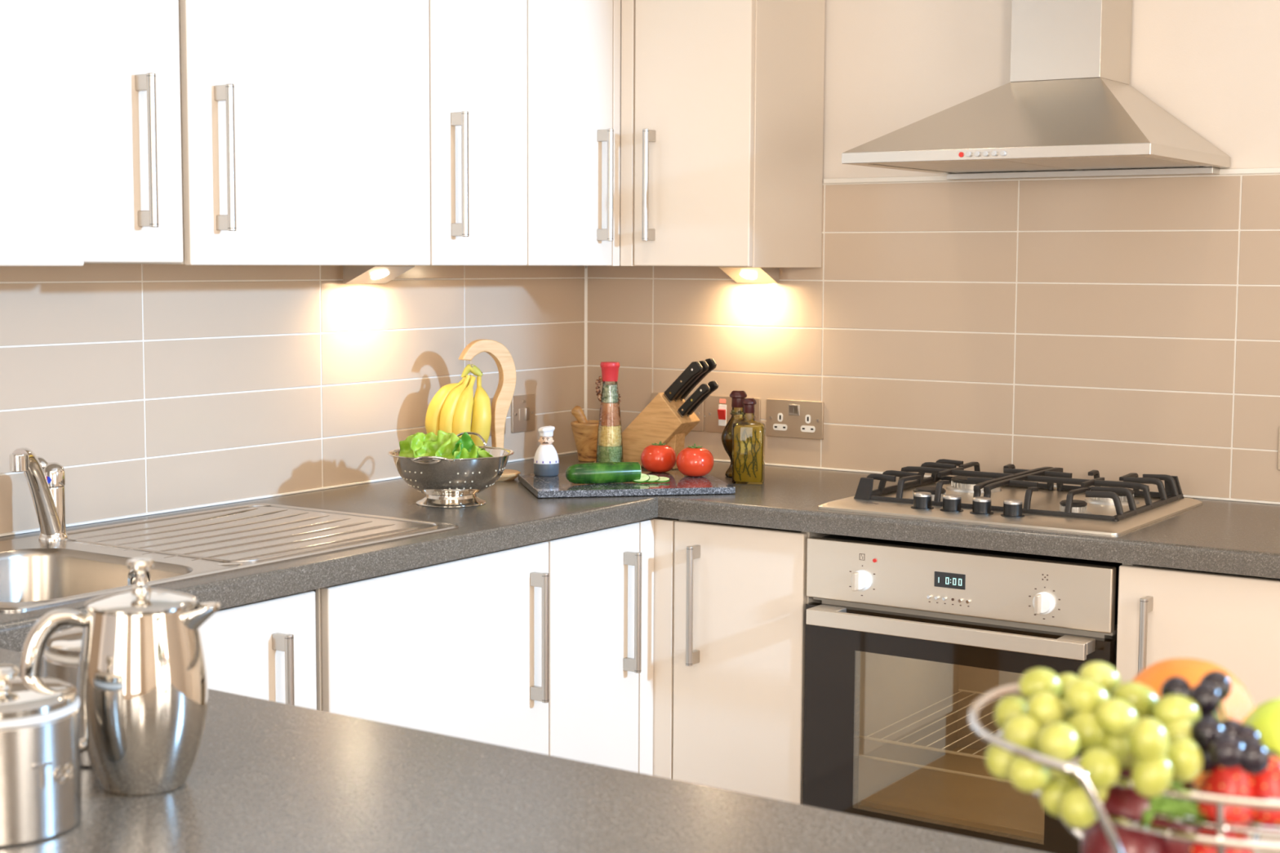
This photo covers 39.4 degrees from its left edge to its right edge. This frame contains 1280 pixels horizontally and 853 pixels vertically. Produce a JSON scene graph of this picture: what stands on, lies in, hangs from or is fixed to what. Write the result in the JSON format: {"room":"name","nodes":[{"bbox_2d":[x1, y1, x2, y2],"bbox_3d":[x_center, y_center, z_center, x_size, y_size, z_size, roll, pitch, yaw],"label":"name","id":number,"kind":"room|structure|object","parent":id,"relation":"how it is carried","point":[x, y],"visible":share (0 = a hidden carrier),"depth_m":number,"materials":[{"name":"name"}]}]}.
{"room":"kitchen","nodes":[
{"label":"kitchen","id":0,"kind":"room"},
{"bbox_2d":[0,263,585,537],"bbox_3d":[-1.679,-0.035,2.217,0.154,2.400,5.358,4,6,34],"label":"wall","id":1,"kind":"structure","parent":0,"point":[154,388],"depth_m":3.45,"materials":[{"name":"beige tile"}]},
{"bbox_2d":[0,0,84,266],"bbox_3d":[-1.133,-0.581,2.411,0.484,0.724,0.598,4,6,34],"label":"upper cabinet","id":2,"kind":"object","parent":1,"relation":"attached to","point":[42,220],"visible":1,"depth_m":2.50,"materials":[{"name":"beige"}]},
{"bbox_2d":[77,0,183,262],"bbox_3d":[-0.935,-0.620,2.819,0.357,0.719,0.300,4,6,34],"label":"upper cabinet","id":3,"kind":"object","parent":1,"relation":"attached to","point":[129,50],"visible":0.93,"depth_m":2.79,"materials":[{"name":"beige"}]},
{"bbox_2d":[84,0,430,265],"bbox_3d":[-0.679,-0.652,3.201,0.357,0.723,0.602,4,6,34],"label":"upper cabinet","id":4,"kind":"object","parent":1,"relation":"attached to","point":[304,124],"visible":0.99,"depth_m":3.11,"materials":[{"name":"beige wood"}]},
{"bbox_2d":[428,0,527,266],"bbox_3d":[-0.427,-0.685,3.576,0.357,0.723,0.302,4,6,34],"label":"upper cabinet","id":5,"kind":"object","parent":1,"relation":"attached to","point":[478,48],"visible":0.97,"depth_m":3.50,"materials":[{"name":"beige"}]},
{"bbox_2d":[342,265,415,284],"bbox_3d":[-0.531,-0.310,3.648,0.088,0.038,0.122,4,6,34],"label":"light","id":6,"kind":"object","parent":5,"relation":"attached to","point":[352,274],"visible":0.93,"depth_m":3.62,"materials":[{"name":"silver metal"}]},
{"bbox_2d":[489,398,505,435],"bbox_3d":[-0.335,-0.022,4.097,0.008,0.086,0.087,4,6,34],"label":"switch plate","id":7,"kind":"object","parent":1,"relation":"attached to","point":[491,399],"visible":0.04,"depth_m":4.09,"materials":[{"name":"silver metal"}]},
{"bbox_2d":[511,394,535,432],"bbox_3d":[-0.273,-0.031,4.190,0.008,0.086,0.087,4,6,34],"label":"switch plate","id":8,"kind":"object","parent":1,"relation":"attached to","point":[522,406],"visible":0.94,"depth_m":4.19,"materials":[{"name":"silver"}]},
{"bbox_2d":[524,407,529,420],"bbox_3d":[-0.264,-0.029,4.198,0.004,0.030,0.014,4,6,34],"label":"rocker switch","id":9,"kind":"object","parent":8,"relation":"attached to","point":[526,409],"depth_m":4.20,"materials":[{"name":"silver metal"}]},
{"bbox_2d":[525,0,613,266],"bbox_3d":[-0.258,-0.708,3.827,0.357,0.723,0.304,4,6,34],"label":"upper cabinet","id":10,"kind":"object","parent":1,"relation":"attached to","point":[571,132],"visible":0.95,"depth_m":3.75,"materials":[{"name":"beige wood"}]},
{"bbox_2d":[584,0,1279,520],"bbox_3d":[1.819,-0.107,3.175,4.900,2.400,0.155,4,6,34],"label":"wall","id":11,"kind":"structure","parent":0,"point":[1116,327],"depth_m":3.78,"materials":[{"name":"beige tile"}]},
{"bbox_2d":[619,0,621,264],"bbox_3d":[-0.071,-0.733,4.095,0.332,0.720,0.339,4,6,34],"label":"carcass","id":12,"kind":"object","parent":11,"relation":"attached to","point":[620,0],"visible":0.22,"depth_m":3.92,"materials":[{"name":"beige"}]},
{"bbox_2d":[610,0,635,266],"bbox_3d":[-0.039,-0.712,3.891,0.052,0.724,0.044,4,6,34],"label":"post","id":13,"kind":"object","parent":12,"relation":"attached to","point":[624,144],"visible":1,"depth_m":3.89,"materials":[{"name":"beige wood"}]},
{"bbox_2d":[651,392,704,431],"bbox_3d":[0.087,-0.035,4.250,0.147,0.086,0.010,4,6,34],"label":"socket plate","id":14,"kind":"object","parent":11,"relation":"attached to","point":[699,411],"visible":0.2,"depth_m":4.22,"materials":[{"name":"silver"}]},
{"bbox_2d":[634,0,825,267],"bbox_3d":[0.187,-0.713,3.913,0.296,0.724,0.357,4,6,34],"label":"upper cabinet","id":15,"kind":"object","parent":11,"relation":"attached to","point":[729,94],"visible":1,"depth_m":3.81,"materials":[{"name":"beige"}]},
{"bbox_2d":[718,266,779,283],"bbox_3d":[0.246,-0.343,4.045,0.108,0.038,0.088,4,6,34],"label":"light","id":16,"kind":"object","parent":15,"relation":"attached to","point":[739,274],"visible":0.79,"depth_m":4.04,"materials":[{"name":"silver metal"}]},
{"bbox_2d":[705,395,760,432],"bbox_3d":[0.214,-0.026,4.164,0.147,0.086,0.014,4,6,34],"label":"socket plate","id":17,"kind":"object","parent":11,"relation":"attached to","point":[718,409],"visible":0.63,"depth_m":4.18,"materials":[{"name":"silver metal"}]},
{"bbox_2d":[717,408,725,419],"bbox_3d":[0.190,-0.027,4.175,0.019,0.026,0.008,4,6,34],"label":"rocker switch","id":18,"kind":"object","parent":17,"relation":"attached to","point":[721,412],"depth_m":4.18,"materials":[{"name":"red plastic"}]},
{"bbox_2d":[765,398,823,439],"bbox_3d":[0.351,-0.017,4.075,0.147,0.086,0.010,4,6,34],"label":"socket plate","id":19,"kind":"object","parent":11,"relation":"attached to","point":[797,419],"visible":1,"depth_m":4.07,"materials":[{"name":"silver metal"}]},
{"bbox_2d":[789,404,793,413],"bbox_3d":[0.345,-0.038,4.074,0.011,0.020,0.002,4,6,34],"label":"rocker switch","id":20,"kind":"object","parent":19,"relation":"attached to","point":[791,406],"depth_m":4.07,"materials":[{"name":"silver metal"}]},
{"bbox_2d":[793,405,798,413],"bbox_3d":[0.355,-0.038,4.067,0.011,0.020,0.004,4,6,34],"label":"rocker switch","id":21,"kind":"object","parent":19,"relation":"attached to","point":[795,407],"depth_m":4.07,"materials":[{"name":"silver metal"}]},
{"bbox_2d":[841,0,1230,180],"bbox_3d":[0.770,-0.909,3.420,0.598,0.838,0.496,4,6,34],"label":"extractor hood","id":22,"kind":"object","parent":11,"relation":"attached to","point":[1068,107],"visible":1,"depth_m":3.43,"materials":[{"name":"silver metal"}]},
{"bbox_2d":[958,151,964,157],"bbox_3d":[0.591,-0.500,3.285,0.010,0.009,0.003,4,6,34],"label":"indicator light","id":23,"kind":"object","parent":22,"relation":"attached to","point":[961,154],"depth_m":3.28,"materials":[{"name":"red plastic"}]},
{"bbox_2d":[1277,426,1279,470],"bbox_3d":[1.303,0.046,3.441,0.147,0.086,0.010,4,6,34],"label":"socket plate","id":24,"kind":"object","parent":11,"relation":"attached to","point":[1278,453],"visible":1,"depth_m":3.48,"materials":[{"name":"silver"}]},
{"bbox_3d":[0.327,1.335,1.077,4.900,0.100,5.500,4,6,34],"label":"floor","id":25,"kind":"structure","parent":0,"visible":0},
{"bbox_2d":[18,590,316,710],"bbox_3d":[-0.881,0.613,2.753,0.618,0.718,0.538,4,6,34],"label":"base cabinet","id":26,"kind":"object","parent":25,"relation":"on","point":[264,649],"visible":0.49,"depth_m":2.70,"materials":[{"name":"beige laminate"}]},
{"bbox_2d":[310,541,549,755],"bbox_3d":[-0.562,0.571,3.229,0.618,0.718,0.608,4,6,34],"label":"base cabinet","id":27,"kind":"object","parent":25,"relation":"on","point":[460,648],"depth_m":3.07,"materials":[{"name":"beige"}]},
{"bbox_2d":[0,452,1279,651],"bbox_3d":[0.334,0.283,2.247,3.199,0.040,3.099,4,6,34],"label":"countertop","id":28,"kind":"structure","parent":27,"relation":"on","point":[1215,535],"depth_m":3.23,"materials":[{"name":"grey stone"}]},
{"bbox_2d":[8,447,68,541],"bbox_3d":[-0.975,0.110,2.904,0.064,0.164,0.163,0,5,-8],"label":"mixer tap","id":29,"kind":"object","parent":28,"relation":"on","point":[46,481],"visible":1,"depth_m":2.93,"materials":[{"name":"silver metal"}]},
{"bbox_2d":[0,503,458,612],"bbox_3d":[-0.780,0.276,2.896,0.506,0.168,0.947,4,6,34],"label":"sink","id":30,"kind":"object","parent":28,"relation":"in","point":[35,573],"visible":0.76,"depth_m":2.90,"materials":[{"name":"silver metal"}]},
{"bbox_2d":[386,431,514,507],"bbox_3d":[-0.365,0.086,3.453,0.244,0.124,0.244,-3,6,-34],"label":"colander","id":31,"kind":"object","parent":28,"relation":"on","point":[446,482],"visible":0.94,"depth_m":3.38,"materials":[{"name":"silver metal"}]},
{"bbox_2d":[399,432,431,457],"bbox_3d":[-0.429,0.046,3.429,0.070,0.067,0.042,1,5,4],"label":"lettuce leaf","id":32,"kind":"object","parent":31,"relation":"in","point":[406,451],"visible":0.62,"depth_m":3.44,"materials":[{"name":"green food"}]},
{"bbox_2d":[410,431,437,457],"bbox_3d":[-0.401,0.043,3.410,0.059,0.061,0.079,4,6,34],"label":"lettuce leaf","id":33,"kind":"object","parent":31,"relation":"in","point":[417,442],"visible":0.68,"depth_m":3.42,"materials":[{"name":"green food"}]},
{"bbox_2d":[416,430,462,458],"bbox_3d":[-0.378,0.049,3.396,0.091,0.081,0.059,4,6,34],"label":"lettuce leaf","id":34,"kind":"object","parent":31,"relation":"in","point":[430,446],"visible":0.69,"depth_m":3.42,"materials":[{"name":"green food"}]},
{"bbox_2d":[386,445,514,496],"bbox_3d":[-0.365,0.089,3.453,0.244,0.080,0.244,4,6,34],"label":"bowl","id":35,"kind":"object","parent":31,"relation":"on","point":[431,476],"depth_m":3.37,"materials":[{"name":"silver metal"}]},
{"bbox_2d":[435,436,477,458],"bbox_3d":[-0.348,0.056,3.389,0.080,0.074,0.043,1,5,4],"label":"lettuce leaf","id":36,"kind":"object","parent":31,"relation":"in","point":[444,450],"visible":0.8,"depth_m":3.40,"materials":[{"name":"green food"}]},
{"bbox_2d":[448,432,481,451],"bbox_3d":[-0.363,0.044,3.468,0.106,0.057,0.109,4,6,34],"label":"lettuce leaf","id":37,"kind":"object","parent":31,"relation":"in","point":[478,449],"visible":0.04,"depth_m":3.46,"materials":[{"name":"green food"}]},
{"bbox_2d":[452,431,478,458],"bbox_3d":[-0.331,0.050,3.387,0.050,0.078,0.032,0,5,-4],"label":"lettuce leaf","id":38,"kind":"object","parent":31,"relation":"in","point":[468,443],"visible":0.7,"depth_m":3.40,"materials":[{"name":"green food"}]},
{"bbox_2d":[477,449,493,457],"bbox_3d":[-0.303,0.057,3.433,0.072,0.049,0.065,4,6,34],"label":"lettuce leaf","id":39,"kind":"object","parent":31,"relation":"in","point":[482,454],"visible":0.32,"depth_m":3.40,"materials":[{"name":"green food"}]},
{"bbox_2d":[458,339,520,481],"bbox_3d":[-0.321,-0.036,3.809,0.137,0.301,0.100,-3,6,-32],"label":"stand","id":40,"kind":"object","parent":28,"relation":"on","point":[503,397],"visible":0.76,"depth_m":3.81,"materials":[{"name":"brown wood"}]},
{"bbox_2d":[425,364,491,446],"bbox_3d":[-0.385,-0.030,3.780,0.134,0.200,0.083,-1,6,-18],"label":"banana bunch","id":41,"kind":"object","parent":40,"relation":"hanging from","point":[450,410],"visible":0.73,"depth_m":3.76,"materials":[{"name":"yellow food"}]},
{"bbox_2d":[570,420,599,462],"bbox_3d":[-0.118,0.034,4.198,0.089,0.092,0.089,4,6,34],"label":"mortar","id":42,"kind":"object","parent":28,"relation":"on","point":[585,434],"visible":0.67,"depth_m":4.17,"materials":[{"name":"brown wood"}]},
{"bbox_2d":[571,405,588,422],"bbox_3d":[-0.129,-0.002,4.195,0.063,0.094,0.027,0,5,0],"label":"pestle","id":43,"kind":"object","parent":42,"relation":"in","point":[577,411],"visible":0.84,"depth_m":4.18,"materials":[{"name":"brown wood"}]},
{"bbox_2d":[595,361,623,462],"bbox_3d":[-0.068,-0.025,4.027,0.064,0.242,0.063,0,5,0],"label":"bottle","id":44,"kind":"object","parent":28,"relation":"on","point":[610,441],"visible":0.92,"depth_m":4.01,"materials":[{"name":"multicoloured glass"}]},
{"bbox_2d":[518,471,735,497],"bbox_3d":[-0.034,0.119,3.706,0.402,0.015,0.290,-1,5,-12],"label":"chopping board","id":45,"kind":"object","parent":28,"relation":"on","point":[558,486],"visible":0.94,"depth_m":3.60,"materials":[{"name":"stone"}]},
{"bbox_2d":[533,426,559,476],"bbox_3d":[-0.198,0.051,3.779,0.054,0.105,0.054,1,5,4],"label":"timer","id":46,"kind":"object","parent":45,"relation":"on","point":[546,462],"visible":1,"depth_m":3.76,"materials":[{"name":"white plastic"}]},
{"bbox_2d":[565,462,641,484],"bbox_3d":[-0.077,0.094,3.645,0.155,0.043,0.043,-2,6,-19],"label":"cucumber","id":47,"kind":"object","parent":45,"relation":"on","point":[601,473],"visible":1,"depth_m":3.63,"materials":[{"name":"green food"}]},
{"bbox_2d":[631,473,649,483],"bbox_3d":[0.000,0.106,3.669,0.041,0.016,0.040,0,5,0],"label":"cucumber slice","id":48,"kind":"object","parent":45,"relation":"on","point":[644,477],"visible":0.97,"depth_m":3.66,"materials":[{"name":"green food"}]},
{"bbox_2d":[646,475,659,483],"bbox_3d":[0.020,0.107,3.675,0.041,0.012,0.040,0,5,0],"label":"cucumber slice","id":49,"kind":"object","parent":45,"relation":"on","point":[653,478],"visible":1,"depth_m":3.67,"materials":[{"name":"green food"}]},
{"bbox_2d":[640,441,676,472],"bbox_3d":[0.041,0.065,3.848,0.078,0.067,0.078,1,5,11],"label":"tomato","id":50,"kind":"object","parent":45,"relation":"on","point":[655,458],"visible":1,"depth_m":3.82,"materials":[{"name":"red food"}]},
{"bbox_2d":[655,476,670,482],"bbox_3d":[0.041,0.109,3.678,0.041,0.008,0.041,0,5,0],"label":"cucumber slice","id":51,"kind":"object","parent":45,"relation":"on","point":[662,479],"visible":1,"depth_m":3.67,"materials":[{"name":"green food"}]},
{"bbox_2d":[675,443,714,476],"bbox_3d":[0.117,0.071,3.778,0.080,0.069,0.080,0,5,-2],"label":"tomato","id":52,"kind":"object","parent":45,"relation":"on","point":[691,461],"visible":1,"depth_m":3.75,"materials":[{"name":"red food"}]},
{"bbox_2d":[594,392,700,469],"bbox_3d":[0.014,0.005,4.085,0.243,0.173,0.080,4,6,34],"label":"knife block","id":53,"kind":"object","parent":28,"relation":"on","point":[660,420],"visible":0.53,"depth_m":4.03,"materials":[{"name":"brown wood"}]},
{"bbox_2d":[663,361,702,402],"bbox_3d":[0.078,-0.080,4.005,0.144,0.136,0.016,4,6,34],"label":"kitchen knife","id":54,"kind":"object","parent":53,"relation":"in","point":[695,368],"visible":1,"depth_m":3.98,"materials":[{"name":"black"}]},
{"bbox_2d":[674,360,709,401],"bbox_3d":[0.092,-0.083,4.025,0.144,0.136,0.016,4,6,34],"label":"kitchen knife","id":55,"kind":"object","parent":53,"relation":"in","point":[705,366],"visible":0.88,"depth_m":4.00,"materials":[{"name":"black"}]},
{"bbox_2d":[677,383,710,417],"bbox_3d":[0.101,-0.038,3.996,0.127,0.119,0.016,4,6,34],"label":"kitchen knife","id":56,"kind":"object","parent":53,"relation":"in","point":[704,388],"visible":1,"depth_m":3.97,"materials":[{"name":"black"}]},
{"bbox_2d":[680,358,716,400],"bbox_3d":[0.108,-0.086,4.044,0.149,0.140,0.016,4,6,34],"label":"kitchen knife","id":57,"kind":"object","parent":53,"relation":"in","point":[711,362],"visible":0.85,"depth_m":4.02,"materials":[{"name":"black"}]},
{"bbox_2d":[686,380,718,416],"bbox_3d":[0.118,-0.043,4.016,0.132,0.124,0.016,4,6,34],"label":"kitchen knife","id":58,"kind":"object","parent":53,"relation":"in","point":[713,385],"visible":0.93,"depth_m":3.99,"materials":[{"name":"black"}]},
{"bbox_2d":[721,390,750,477],"bbox_3d":[0.213,0.016,3.896,0.073,0.188,0.073,4,6,34],"label":"oil bottle","id":59,"kind":"object","parent":28,"relation":"on","point":[737,396],"visible":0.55,"depth_m":3.88,"materials":[{"name":"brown glass"}]},
{"bbox_2d":[732,397,765,484],"bbox_3d":[0.230,0.030,3.783,0.067,0.180,0.039,1,5,12],"label":"oil bottle","id":60,"kind":"object","parent":28,"relation":"on","point":[748,441],"visible":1,"depth_m":3.77,"materials":[{"name":"clear glass"}]},
{"bbox_2d":[817,458,1202,535],"bbox_3d":[0.719,0.124,3.447,0.587,0.059,0.506,4,6,34],"label":"gas hob","id":61,"kind":"object","parent":28,"relation":"in","point":[976,496],"visible":1,"depth_m":3.38,"materials":[{"name":"silver metal"}]},
{"bbox_2d":[545,521,641,773],"bbox_3d":[-0.309,0.537,3.605,0.618,0.718,0.300,4,6,34],"label":"base cabinet","id":62,"kind":"object","parent":25,"relation":"on","point":[595,576],"visible":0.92,"depth_m":3.44,"materials":[{"name":"beige"}]},
{"bbox_2d":[635,517,676,779],"bbox_3d":[0.029,0.540,3.603,0.060,0.707,0.068,4,6,34],"label":"post","id":63,"kind":"object","parent":62,"relation":"attached to","point":[656,535],"visible":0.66,"depth_m":3.60,"materials":[{"name":"beige laminate"}]},
{"bbox_2d":[672,519,831,804],"bbox_3d":[0.339,0.528,3.741,0.296,0.718,0.618,4,6,34],"label":"base cabinet","id":64,"kind":"object","parent":25,"relation":"on","point":[740,598],"visible":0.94,"depth_m":3.50,"materials":[{"name":"beige"}]},
{"bbox_2d":[803,534,1122,852],"bbox_3d":[0.700,0.498,3.463,0.594,0.582,0.612,4,6,34],"label":"oven","id":65,"kind":"object","parent":64,"relation":"attached to","point":[903,638],"visible":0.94,"depth_m":3.35,"materials":[{"name":"silver metal"}]},
{"bbox_2d":[1115,563,1279,852],"bbox_3d":[1.218,0.586,3.155,0.600,0.718,0.618,4,6,34],"label":"base cabinet","id":66,"kind":"object","parent":25,"relation":"on","point":[1231,622],"visible":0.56,"depth_m":2.99,"materials":[{"name":"beige laminate"}]},
{"bbox_3d":[-0.083,0.821,1.349,2.240,0.869,0.590,4,6,34],"label":"base cabinet","id":67,"kind":"object","parent":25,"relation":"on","visible":0},
{"bbox_2d":[0,648,1047,852],"bbox_3d":[-0.118,0.377,1.198,2.380,0.040,0.886,4,6,34],"label":"countertop","id":68,"kind":"structure","parent":67,"relation":"on","point":[265,776],"depth_m":1.53,"materials":[{"name":"grey stone"}]},
{"bbox_2d":[0,664,81,847],"bbox_3d":[-0.524,0.263,1.472,0.123,0.134,0.123,3,6,28],"label":"canister","id":69,"kind":"object","parent":68,"relation":"on","point":[40,768],"visible":1,"depth_m":1.44,"materials":[{"name":"silver metal"}]},
{"bbox_2d":[43,626,92,767],"bbox_3d":[-0.502,0.242,1.699,0.123,0.134,0.123,-2,6,-20],"label":"canister","id":70,"kind":"object","parent":68,"relation":"on","point":[61,655],"visible":0.14,"depth_m":1.65,"materials":[{"name":"silver metal"}]},
{"bbox_2d":[18,556,220,795],"bbox_3d":[-0.454,0.218,1.572,0.149,0.204,0.112,-5,7,-43],"label":"coffee pot","id":71,"kind":"object","parent":68,"relation":"on","point":[142,686],"visible":0.9,"depth_m":1.55,"materials":[{"name":"silver metal"}]},
{"bbox_2d":[968,683,1279,852],"bbox_3d":[0.347,0.259,1.017,0.353,0.233,0.302,0,5,0],"label":"fruit bowl","id":72,"kind":"object","parent":68,"relation":"on","point":[1107,821],"visible":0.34,"depth_m":0.90,"materials":[{"name":"silver metal"}]},
{"bbox_2d":[985,662,1203,829],"bbox_3d":[0.237,0.164,0.928,0.114,0.066,0.110,-3,6,-33],"label":"grape bunch","id":73,"kind":"object","parent":72,"relation":"in","point":[1063,715],"visible":0.95,"depth_m":0.91,"materials":[{"name":"green food"}]},
{"bbox_2d":[1080,813,1168,852],"bbox_3d":[0.256,0.222,0.940,0.047,0.048,0.047,4,6,34],"label":"plum","id":74,"kind":"object","parent":72,"relation":"in","point":[1094,838],"visible":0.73,"depth_m":0.92,"materials":[{"name":"red food"}]},
{"bbox_2d":[1102,767,1195,828],"bbox_3d":[0.268,0.202,0.955,0.060,0.061,0.060,4,6,34],"label":"plum","id":75,"kind":"object","parent":72,"relation":"in","point":[1120,801],"visible":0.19,"depth_m":0.93,"materials":[{"name":"red food"}]},
{"bbox_2d":[1142,778,1202,825],"bbox_3d":[0.277,0.199,0.925,0.035,0.036,0.006,0,5,0],"label":"sprig","id":76,"kind":"object","parent":72,"relation":"in","point":[1166,804],"visible":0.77,"depth_m":0.92,"materials":[{"name":"green"}]},
{"bbox_2d":[1164,786,1201,852],"bbox_3d":[0.287,0.213,0.945,0.050,0.051,0.050,4,6,34],"label":"plum","id":77,"kind":"object","parent":72,"relation":"in","point":[1174,846],"visible":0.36,"depth_m":0.92,"materials":[{"name":"red food"}]},
{"bbox_2d":[1131,657,1255,786],"bbox_3d":[0.327,0.178,1.070,0.081,0.076,0.081,4,6,34],"label":"orange","id":78,"kind":"object","parent":72,"relation":"in","point":[1239,703],"visible":0.29,"depth_m":1.05,"materials":[{"name":"orange food"}]},
{"bbox_2d":[1160,671,1279,775],"bbox_3d":[0.309,0.160,0.931,0.055,0.052,0.088,0,5,-1],"label":"grape bunch","id":79,"kind":"object","parent":72,"relation":"in","point":[1227,744],"visible":0.87,"depth_m":0.92,"materials":[{"name":"black"}]},
{"bbox_2d":[1190,827,1253,852],"bbox_3d":[0.300,0.214,0.924,0.035,0.036,0.035,3,6,31],"label":"strawberry","id":80,"kind":"object","parent":72,"relation":"in","point":[1197,847],"visible":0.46,"depth_m":0.91,"materials":[{"name":"red food"}]},
{"bbox_2d":[1197,765,1256,824],"bbox_3d":[0.303,0.187,0.924,0.032,0.040,0.032,5,7,39],"label":"strawberry","id":81,"kind":"object","parent":72,"relation":"in","point":[1233,781],"visible":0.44,"depth_m":0.91,"materials":[{"name":"red food"}]},
{"bbox_2d":[1241,697,1279,754],"bbox_3d":[0.351,0.172,0.960,0.060,0.057,0.060,4,6,34],"label":"apple","id":82,"kind":"object","parent":72,"relation":"in","point":[1264,717],"visible":0.34,"depth_m":0.95,"materials":[{"name":"green food"}]},
{"bbox_2d":[1252,755,1279,826],"bbox_3d":[0.328,0.188,0.924,0.032,0.037,0.032,-1,5,-12],"label":"strawberry","id":83,"kind":"object","parent":72,"relation":"in","point":[1266,784],"visible":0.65,"depth_m":0.91,"materials":[{"name":"red food"}]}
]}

